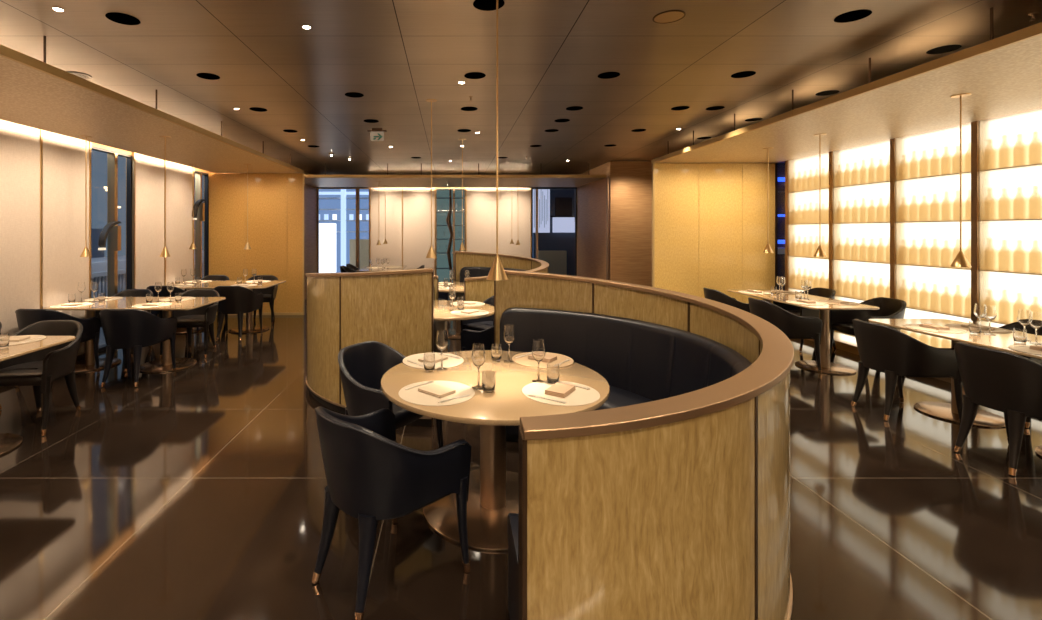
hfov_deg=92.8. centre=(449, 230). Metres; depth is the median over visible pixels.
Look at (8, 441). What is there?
rectangular table
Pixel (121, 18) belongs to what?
recessed light
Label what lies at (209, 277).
armchair
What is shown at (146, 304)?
napkin
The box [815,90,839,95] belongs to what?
recessed light
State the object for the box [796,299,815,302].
napkin
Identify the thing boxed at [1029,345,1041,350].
napkin
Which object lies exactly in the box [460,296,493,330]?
armchair
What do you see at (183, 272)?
wine glass
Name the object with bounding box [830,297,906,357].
armchair
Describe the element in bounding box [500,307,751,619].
banquette
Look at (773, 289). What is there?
tumbler
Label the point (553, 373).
tumbler
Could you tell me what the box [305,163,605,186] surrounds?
canopy
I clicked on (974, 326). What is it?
tumbler
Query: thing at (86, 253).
canopy
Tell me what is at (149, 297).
tumbler
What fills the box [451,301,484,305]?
placemat
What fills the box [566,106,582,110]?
recessed light
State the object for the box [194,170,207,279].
window
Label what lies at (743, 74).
recessed light
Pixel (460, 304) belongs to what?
tumbler
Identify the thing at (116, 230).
wall lamp
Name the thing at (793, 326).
armchair
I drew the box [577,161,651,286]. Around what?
wall
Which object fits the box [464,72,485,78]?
recessed light
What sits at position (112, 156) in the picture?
window
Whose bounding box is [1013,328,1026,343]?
tumbler
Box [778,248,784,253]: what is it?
window
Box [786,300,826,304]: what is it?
placemat
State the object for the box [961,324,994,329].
napkin
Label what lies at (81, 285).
wine glass
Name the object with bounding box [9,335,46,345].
placemat
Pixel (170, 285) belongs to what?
wine glass
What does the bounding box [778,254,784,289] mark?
window
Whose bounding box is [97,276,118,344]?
terrace
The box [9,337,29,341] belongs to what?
napkin
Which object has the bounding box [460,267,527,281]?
banquette
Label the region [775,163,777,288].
window
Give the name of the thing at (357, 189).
window
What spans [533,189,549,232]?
hanging banner
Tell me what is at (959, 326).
placemat
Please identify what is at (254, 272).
wine glass
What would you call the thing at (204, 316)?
armchair
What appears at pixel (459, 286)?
round table
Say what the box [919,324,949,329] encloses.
napkin
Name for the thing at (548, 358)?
napkin
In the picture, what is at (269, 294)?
armchair
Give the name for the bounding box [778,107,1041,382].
display shelves
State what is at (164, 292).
armchair
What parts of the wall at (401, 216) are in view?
wall panel, wall panel, wall panel, wall panel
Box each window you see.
[91,146,131,351]
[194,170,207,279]
[317,188,369,272]
[436,188,465,281]
[531,188,576,275]
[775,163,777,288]
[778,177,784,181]
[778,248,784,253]
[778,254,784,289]
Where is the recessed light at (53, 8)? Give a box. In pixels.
[52,7,64,11]
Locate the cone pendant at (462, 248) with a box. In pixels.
[458,139,465,250]
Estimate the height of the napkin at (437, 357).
0.016 m
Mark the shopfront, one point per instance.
(338, 206)
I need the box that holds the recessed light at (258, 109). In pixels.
[249,107,266,111]
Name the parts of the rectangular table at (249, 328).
plate, plate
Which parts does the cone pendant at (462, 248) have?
rod, lamp shade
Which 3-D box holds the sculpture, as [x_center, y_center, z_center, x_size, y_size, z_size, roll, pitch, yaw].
[-0.015,0.101,13.500,0.210,3.002,0.140,0,0,0]
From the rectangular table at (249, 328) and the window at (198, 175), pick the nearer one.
the rectangular table at (249, 328)
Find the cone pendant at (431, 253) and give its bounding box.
[426,99,436,257]
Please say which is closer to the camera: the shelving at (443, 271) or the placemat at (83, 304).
the placemat at (83, 304)
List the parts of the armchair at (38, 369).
seat, leg, leg, leg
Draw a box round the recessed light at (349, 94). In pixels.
[345,92,363,97]
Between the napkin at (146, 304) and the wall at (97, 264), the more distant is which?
the wall at (97, 264)
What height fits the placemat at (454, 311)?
0.003 m
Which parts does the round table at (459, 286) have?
plate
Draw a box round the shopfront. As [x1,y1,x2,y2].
[319,189,368,272]
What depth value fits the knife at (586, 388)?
2.65 m
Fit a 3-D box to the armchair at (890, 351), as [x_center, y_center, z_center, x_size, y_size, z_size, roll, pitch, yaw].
[3.934,1.198,4.310,0.595,0.805,0.606,0,0,0]
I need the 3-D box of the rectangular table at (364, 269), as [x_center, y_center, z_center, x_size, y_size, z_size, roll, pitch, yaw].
[-1.535,1.225,11.325,0.970,0.750,1.650,0,0,0]
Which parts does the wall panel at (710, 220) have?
edge post, panel, panel, panel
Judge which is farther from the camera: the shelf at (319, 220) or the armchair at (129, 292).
the shelf at (319, 220)
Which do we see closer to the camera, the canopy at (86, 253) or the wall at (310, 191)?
the canopy at (86, 253)
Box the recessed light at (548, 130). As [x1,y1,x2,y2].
[545,129,558,131]
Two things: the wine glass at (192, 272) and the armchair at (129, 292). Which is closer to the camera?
the armchair at (129, 292)
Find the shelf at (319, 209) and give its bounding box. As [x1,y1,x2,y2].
[319,209,368,209]
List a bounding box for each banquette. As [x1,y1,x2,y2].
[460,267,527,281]
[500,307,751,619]
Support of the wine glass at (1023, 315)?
on the rectangular table at (999, 341)
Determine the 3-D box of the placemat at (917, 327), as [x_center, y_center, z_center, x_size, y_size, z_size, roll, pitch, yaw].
[4.220,0.848,4.280,0.400,0.003,0.400,0,0,0]
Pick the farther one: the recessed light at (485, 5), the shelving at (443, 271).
the shelving at (443, 271)
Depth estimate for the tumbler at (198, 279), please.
7.96 m
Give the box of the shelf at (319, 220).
[319,220,368,220]
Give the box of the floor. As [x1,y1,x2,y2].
[0,297,1041,619]
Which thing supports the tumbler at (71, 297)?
on the rectangular table at (165, 364)
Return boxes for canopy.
[0,36,303,256]
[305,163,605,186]
[651,7,1041,266]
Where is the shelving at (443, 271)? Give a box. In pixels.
[437,189,463,281]
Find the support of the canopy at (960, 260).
hanging from the ceiling
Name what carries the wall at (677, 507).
on the floor
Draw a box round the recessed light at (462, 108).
[461,107,476,110]
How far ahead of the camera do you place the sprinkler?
3.19 m
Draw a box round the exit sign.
[367,128,386,140]
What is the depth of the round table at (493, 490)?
2.76 m
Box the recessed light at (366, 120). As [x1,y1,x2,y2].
[364,119,378,122]
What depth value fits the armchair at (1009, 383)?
3.27 m
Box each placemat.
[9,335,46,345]
[50,303,92,307]
[84,297,122,300]
[132,303,171,307]
[160,297,194,300]
[398,381,474,405]
[403,353,463,368]
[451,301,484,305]
[451,309,488,315]
[512,352,573,367]
[522,381,599,405]
[738,291,770,293]
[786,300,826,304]
[817,300,859,304]
[903,324,966,332]
[945,324,1011,332]
[1008,345,1041,354]
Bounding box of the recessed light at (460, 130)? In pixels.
[457,129,470,131]
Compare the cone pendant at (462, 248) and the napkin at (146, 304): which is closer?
the napkin at (146, 304)
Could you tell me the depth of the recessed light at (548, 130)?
6.88 m
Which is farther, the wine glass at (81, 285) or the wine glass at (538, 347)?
the wine glass at (81, 285)
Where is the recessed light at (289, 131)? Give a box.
[283,130,297,132]
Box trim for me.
[606,176,608,279]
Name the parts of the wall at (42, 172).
wall panel, wall panel, wall panel, wall panel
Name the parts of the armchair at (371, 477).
leg, leg, seat, leg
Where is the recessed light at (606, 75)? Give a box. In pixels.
[598,72,619,78]
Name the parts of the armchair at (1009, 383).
leg, leg, leg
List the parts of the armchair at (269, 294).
seat, leg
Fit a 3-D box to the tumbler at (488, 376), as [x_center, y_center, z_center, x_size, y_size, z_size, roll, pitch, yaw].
[0.205,0.797,2.600,0.072,0.105,0.072,0,0,0]
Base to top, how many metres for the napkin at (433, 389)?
0.016 m
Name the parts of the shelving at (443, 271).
shelf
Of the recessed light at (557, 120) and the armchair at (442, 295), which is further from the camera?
the armchair at (442, 295)
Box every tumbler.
[0,332,9,348]
[68,293,75,302]
[98,293,104,301]
[146,293,152,302]
[175,277,179,283]
[175,293,181,301]
[196,277,200,282]
[237,277,241,283]
[423,352,434,371]
[457,300,463,309]
[482,370,494,392]
[491,343,501,361]
[546,363,559,383]
[770,286,776,294]
[795,291,801,299]
[969,321,980,334]
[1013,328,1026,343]
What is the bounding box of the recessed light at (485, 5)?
[473,0,504,10]
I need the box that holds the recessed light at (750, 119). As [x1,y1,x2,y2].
[745,118,762,121]
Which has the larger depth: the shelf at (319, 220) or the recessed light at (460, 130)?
the shelf at (319, 220)
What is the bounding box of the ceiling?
[0,0,1041,174]
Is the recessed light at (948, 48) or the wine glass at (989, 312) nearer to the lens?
the recessed light at (948, 48)
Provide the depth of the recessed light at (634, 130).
6.88 m
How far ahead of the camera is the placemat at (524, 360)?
3.19 m
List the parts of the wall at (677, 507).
veneer panel, trim, cap rail, veneer panel, post, veneer panel, post, post, veneer panel, veneer panel, veneer panel, cap rail, veneer panel, veneer panel, trim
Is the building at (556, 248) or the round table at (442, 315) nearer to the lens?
the round table at (442, 315)
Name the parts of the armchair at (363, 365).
seat, leg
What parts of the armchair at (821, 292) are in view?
seat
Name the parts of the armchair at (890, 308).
leg, seat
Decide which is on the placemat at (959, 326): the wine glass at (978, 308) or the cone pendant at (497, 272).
the wine glass at (978, 308)
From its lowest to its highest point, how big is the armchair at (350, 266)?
0.805 m
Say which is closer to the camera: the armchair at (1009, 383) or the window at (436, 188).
the armchair at (1009, 383)
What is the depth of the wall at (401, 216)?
12.50 m
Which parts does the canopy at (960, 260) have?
soffit panel, cone pendant, lamp shade, rod, hanger rod, cone pendant, rod, lamp shade, soffit panel, canopy, hanger rod, soffit panel, lamp shade, rod, hanger rod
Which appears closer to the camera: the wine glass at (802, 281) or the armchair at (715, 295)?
the wine glass at (802, 281)
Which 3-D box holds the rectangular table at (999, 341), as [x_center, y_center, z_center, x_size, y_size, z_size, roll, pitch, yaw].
[4.400,1.225,3.870,0.800,0.750,1.780,0,0,0]
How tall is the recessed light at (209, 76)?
0.005 m
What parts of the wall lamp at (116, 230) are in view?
mounting plate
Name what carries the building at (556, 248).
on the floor
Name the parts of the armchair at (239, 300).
leg, leg, leg, leg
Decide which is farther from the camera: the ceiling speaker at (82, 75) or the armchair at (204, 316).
the armchair at (204, 316)
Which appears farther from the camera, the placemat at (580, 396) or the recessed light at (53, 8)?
the recessed light at (53, 8)
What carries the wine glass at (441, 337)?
on the placemat at (450, 362)
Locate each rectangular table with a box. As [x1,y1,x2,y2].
[0,336,75,454]
[43,297,225,372]
[162,280,285,333]
[356,265,406,271]
[727,289,879,374]
[868,319,1041,456]
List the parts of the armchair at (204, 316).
leg, leg, seat, leg, leg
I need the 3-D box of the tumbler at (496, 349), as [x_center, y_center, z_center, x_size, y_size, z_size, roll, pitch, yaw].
[0.305,0.797,3.220,0.072,0.105,0.072,0,0,0]
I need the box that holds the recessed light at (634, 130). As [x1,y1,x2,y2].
[631,129,645,131]
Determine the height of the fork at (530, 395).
0.005 m
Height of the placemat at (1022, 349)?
0.003 m
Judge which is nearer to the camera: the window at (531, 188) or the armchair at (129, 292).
the armchair at (129, 292)
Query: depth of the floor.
2.84 m
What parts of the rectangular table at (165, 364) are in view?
plate, plate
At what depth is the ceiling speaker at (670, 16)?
3.22 m
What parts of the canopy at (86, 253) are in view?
hanger rod, soffit panel, rod, lamp shade, soffit panel, canopy, hanger rod, cone pendant, rod, lamp shade, cone pendant, lamp shade, soffit panel, cone pendant, rod, lamp shade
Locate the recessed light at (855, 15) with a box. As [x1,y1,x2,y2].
[834,9,871,22]
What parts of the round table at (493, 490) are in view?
plate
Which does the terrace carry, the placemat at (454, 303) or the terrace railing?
the terrace railing
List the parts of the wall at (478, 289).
post, veneer panel, veneer panel, cap rail, veneer panel, veneer panel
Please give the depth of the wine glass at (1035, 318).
3.70 m
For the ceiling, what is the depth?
4.06 m
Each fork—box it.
[405,381,433,389]
[528,394,565,403]
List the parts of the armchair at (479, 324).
seat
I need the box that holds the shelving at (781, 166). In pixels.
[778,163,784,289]
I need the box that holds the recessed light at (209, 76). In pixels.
[196,73,219,79]
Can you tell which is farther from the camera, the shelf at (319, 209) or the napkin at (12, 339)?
the shelf at (319, 209)
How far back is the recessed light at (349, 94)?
5.07 m
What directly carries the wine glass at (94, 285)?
on the rectangular table at (165, 364)
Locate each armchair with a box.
[0,320,82,435]
[15,309,100,386]
[95,289,152,357]
[99,309,176,386]
[146,286,198,332]
[158,289,219,358]
[184,275,229,324]
[214,286,262,340]
[248,275,277,324]
[312,406,471,619]
[338,341,442,447]
[340,266,356,272]
[346,264,358,270]
[439,292,448,299]
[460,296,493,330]
[460,326,493,350]
[703,287,749,312]
[748,297,821,373]
[773,287,836,350]
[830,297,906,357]
[851,319,962,423]
[953,342,1041,475]
[975,322,1041,427]
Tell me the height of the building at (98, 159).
14.000 m
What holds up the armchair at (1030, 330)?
on the floor
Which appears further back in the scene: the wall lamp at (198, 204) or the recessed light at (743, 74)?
the wall lamp at (198, 204)
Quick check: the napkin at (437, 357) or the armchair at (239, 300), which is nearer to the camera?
the napkin at (437, 357)
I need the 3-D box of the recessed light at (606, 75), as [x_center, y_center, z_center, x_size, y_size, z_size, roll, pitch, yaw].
[1.436,-1.407,4.440,0.196,0.005,0.196,0,0,0]
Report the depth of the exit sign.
6.75 m
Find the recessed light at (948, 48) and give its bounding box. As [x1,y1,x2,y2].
[926,45,961,53]
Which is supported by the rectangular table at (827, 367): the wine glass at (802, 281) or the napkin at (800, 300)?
the wine glass at (802, 281)
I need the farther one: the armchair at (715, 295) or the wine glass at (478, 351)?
the armchair at (715, 295)
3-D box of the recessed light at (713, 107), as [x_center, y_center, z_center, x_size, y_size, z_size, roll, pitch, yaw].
[3.040,-1.407,5.630,0.196,0.005,0.196,0,0,0]
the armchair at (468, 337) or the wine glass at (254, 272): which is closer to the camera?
the armchair at (468, 337)
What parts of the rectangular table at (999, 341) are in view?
plate, plate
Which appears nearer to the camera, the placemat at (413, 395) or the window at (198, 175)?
the placemat at (413, 395)
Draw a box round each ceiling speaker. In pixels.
[66,71,91,78]
[653,10,685,23]
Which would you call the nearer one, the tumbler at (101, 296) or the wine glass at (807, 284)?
the tumbler at (101, 296)
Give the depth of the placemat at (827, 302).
5.73 m
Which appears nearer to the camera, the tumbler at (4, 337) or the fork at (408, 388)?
the fork at (408, 388)
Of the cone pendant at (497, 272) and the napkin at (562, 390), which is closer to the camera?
the napkin at (562, 390)
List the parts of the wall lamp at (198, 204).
mounting plate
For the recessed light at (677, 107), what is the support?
in the ceiling
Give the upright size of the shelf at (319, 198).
0.040 m
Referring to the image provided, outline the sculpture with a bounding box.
[446,189,452,281]
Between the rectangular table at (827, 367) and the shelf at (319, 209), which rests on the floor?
the rectangular table at (827, 367)
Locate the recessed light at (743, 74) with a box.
[731,71,755,77]
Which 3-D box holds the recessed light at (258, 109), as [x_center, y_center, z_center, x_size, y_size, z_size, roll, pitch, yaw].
[-2.220,-1.407,5.690,0.196,0.005,0.196,0,0,0]
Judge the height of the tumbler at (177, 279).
0.105 m
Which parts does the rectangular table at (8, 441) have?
plate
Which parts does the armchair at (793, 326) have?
seat, leg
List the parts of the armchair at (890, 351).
leg, leg, leg, seat, leg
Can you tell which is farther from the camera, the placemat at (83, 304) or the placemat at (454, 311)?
the placemat at (83, 304)
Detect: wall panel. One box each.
[209,173,304,314]
[652,163,774,302]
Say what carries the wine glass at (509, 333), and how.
on the round table at (493, 490)
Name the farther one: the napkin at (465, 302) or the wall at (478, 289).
the wall at (478, 289)
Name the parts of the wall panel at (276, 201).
panel, rail, panel, panel, edge post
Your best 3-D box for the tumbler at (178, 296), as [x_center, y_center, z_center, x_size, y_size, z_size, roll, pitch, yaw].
[-3.270,0.797,5.910,0.072,0.105,0.072,0,0,0]
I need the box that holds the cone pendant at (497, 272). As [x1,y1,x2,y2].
[487,0,507,280]
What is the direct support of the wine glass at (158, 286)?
on the rectangular table at (165, 364)
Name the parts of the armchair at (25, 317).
leg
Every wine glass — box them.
[78,282,84,301]
[90,282,97,301]
[155,282,161,301]
[167,282,173,301]
[181,269,185,283]
[190,269,194,282]
[243,269,247,283]
[252,269,256,282]
[436,330,447,369]
[449,271,453,279]
[449,288,455,310]
[472,343,485,389]
[503,324,514,362]
[532,339,545,382]
[776,276,781,293]
[779,277,785,294]
[801,280,806,298]
[804,280,811,299]
[973,303,985,332]
[983,305,996,334]
[1017,309,1030,340]
[1029,312,1041,343]
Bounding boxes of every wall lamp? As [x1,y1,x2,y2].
[98,221,120,250]
[192,199,205,220]
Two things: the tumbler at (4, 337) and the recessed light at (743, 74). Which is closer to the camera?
the tumbler at (4, 337)
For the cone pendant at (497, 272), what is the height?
1.692 m
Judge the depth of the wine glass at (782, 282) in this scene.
6.53 m
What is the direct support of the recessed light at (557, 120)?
in the ceiling
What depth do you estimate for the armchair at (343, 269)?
11.34 m
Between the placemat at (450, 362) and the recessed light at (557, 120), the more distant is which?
the recessed light at (557, 120)
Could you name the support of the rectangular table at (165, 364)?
on the floor
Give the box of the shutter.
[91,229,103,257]
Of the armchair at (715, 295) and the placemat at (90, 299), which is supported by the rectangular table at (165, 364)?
the placemat at (90, 299)
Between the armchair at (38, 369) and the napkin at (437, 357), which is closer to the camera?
the napkin at (437, 357)
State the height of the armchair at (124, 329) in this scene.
0.805 m
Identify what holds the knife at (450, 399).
on the placemat at (413, 395)
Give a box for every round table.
[380,350,609,550]
[434,300,493,352]
[439,282,463,338]
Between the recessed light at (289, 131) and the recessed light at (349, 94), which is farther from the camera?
the recessed light at (289, 131)
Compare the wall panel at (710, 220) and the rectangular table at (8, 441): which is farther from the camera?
the wall panel at (710, 220)
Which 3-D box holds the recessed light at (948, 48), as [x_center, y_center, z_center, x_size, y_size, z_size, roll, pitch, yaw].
[3.830,-1.407,3.810,0.196,0.005,0.196,0,0,0]
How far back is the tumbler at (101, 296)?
5.88 m
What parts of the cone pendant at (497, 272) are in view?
rod, lamp shade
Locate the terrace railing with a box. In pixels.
[91,260,203,297]
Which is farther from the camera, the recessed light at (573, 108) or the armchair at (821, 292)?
the armchair at (821, 292)
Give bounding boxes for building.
[91,150,203,257]
[534,189,574,275]
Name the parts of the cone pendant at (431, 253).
rod, lamp shade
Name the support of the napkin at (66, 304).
on the placemat at (83, 304)
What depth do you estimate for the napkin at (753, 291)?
6.75 m
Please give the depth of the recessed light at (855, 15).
3.22 m
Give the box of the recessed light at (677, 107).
[671,106,689,109]
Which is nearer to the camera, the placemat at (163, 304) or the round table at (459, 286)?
the placemat at (163, 304)
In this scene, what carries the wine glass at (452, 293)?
on the round table at (442, 315)
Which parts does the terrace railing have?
rail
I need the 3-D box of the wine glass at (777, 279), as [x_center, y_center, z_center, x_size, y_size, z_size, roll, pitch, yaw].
[4.470,0.732,6.660,0.077,0.235,0.077,0,0,0]
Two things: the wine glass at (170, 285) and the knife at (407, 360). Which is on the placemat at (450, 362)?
the knife at (407, 360)
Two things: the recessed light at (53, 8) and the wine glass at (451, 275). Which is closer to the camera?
the recessed light at (53, 8)
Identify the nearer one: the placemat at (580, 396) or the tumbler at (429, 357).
the placemat at (580, 396)
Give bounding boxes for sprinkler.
[1028,12,1038,22]
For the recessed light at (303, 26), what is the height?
0.005 m
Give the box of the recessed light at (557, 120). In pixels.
[555,119,569,121]
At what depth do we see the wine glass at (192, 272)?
7.97 m
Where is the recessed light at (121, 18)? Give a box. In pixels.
[105,12,140,24]
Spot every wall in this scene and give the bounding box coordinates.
[0,119,208,387]
[91,250,203,278]
[209,171,316,298]
[305,268,793,619]
[317,187,576,274]
[455,251,548,301]
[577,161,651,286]
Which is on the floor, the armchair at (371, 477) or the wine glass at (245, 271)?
the armchair at (371, 477)
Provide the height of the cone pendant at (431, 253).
1.700 m
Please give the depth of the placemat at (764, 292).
6.76 m
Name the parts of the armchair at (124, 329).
leg, leg, leg, seat, leg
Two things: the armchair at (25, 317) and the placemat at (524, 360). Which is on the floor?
the armchair at (25, 317)
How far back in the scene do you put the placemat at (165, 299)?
6.07 m
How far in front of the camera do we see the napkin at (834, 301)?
5.78 m
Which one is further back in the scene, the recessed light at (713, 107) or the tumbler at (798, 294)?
the tumbler at (798, 294)
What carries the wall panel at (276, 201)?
on the floor
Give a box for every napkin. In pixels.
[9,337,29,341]
[61,303,82,305]
[142,303,161,305]
[418,354,447,362]
[418,383,455,397]
[460,309,478,313]
[464,301,475,304]
[528,354,556,362]
[545,382,575,397]
[747,290,762,292]
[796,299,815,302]
[828,300,848,302]
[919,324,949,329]
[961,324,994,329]
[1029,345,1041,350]
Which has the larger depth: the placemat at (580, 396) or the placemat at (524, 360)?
the placemat at (524, 360)
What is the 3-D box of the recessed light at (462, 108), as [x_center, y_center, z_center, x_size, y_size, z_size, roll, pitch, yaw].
[0.220,-1.407,5.660,0.196,0.005,0.196,0,0,0]
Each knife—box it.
[407,360,423,366]
[438,395,468,402]
[559,382,589,389]
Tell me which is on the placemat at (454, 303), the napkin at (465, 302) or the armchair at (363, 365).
the napkin at (465, 302)
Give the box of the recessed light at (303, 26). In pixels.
[302,25,311,28]
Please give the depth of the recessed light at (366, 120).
6.30 m
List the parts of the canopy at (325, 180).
soffit panel, soffit panel, soffit panel, soffit panel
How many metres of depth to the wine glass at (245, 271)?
7.94 m
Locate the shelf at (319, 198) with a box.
[319,198,368,198]
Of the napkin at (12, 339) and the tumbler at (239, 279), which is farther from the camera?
the tumbler at (239, 279)
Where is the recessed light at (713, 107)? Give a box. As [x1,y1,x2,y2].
[706,106,724,109]
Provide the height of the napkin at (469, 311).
0.016 m
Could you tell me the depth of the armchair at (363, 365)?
3.36 m
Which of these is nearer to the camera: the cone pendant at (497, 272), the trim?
the cone pendant at (497, 272)
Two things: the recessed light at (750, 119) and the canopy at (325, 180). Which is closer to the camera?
the recessed light at (750, 119)

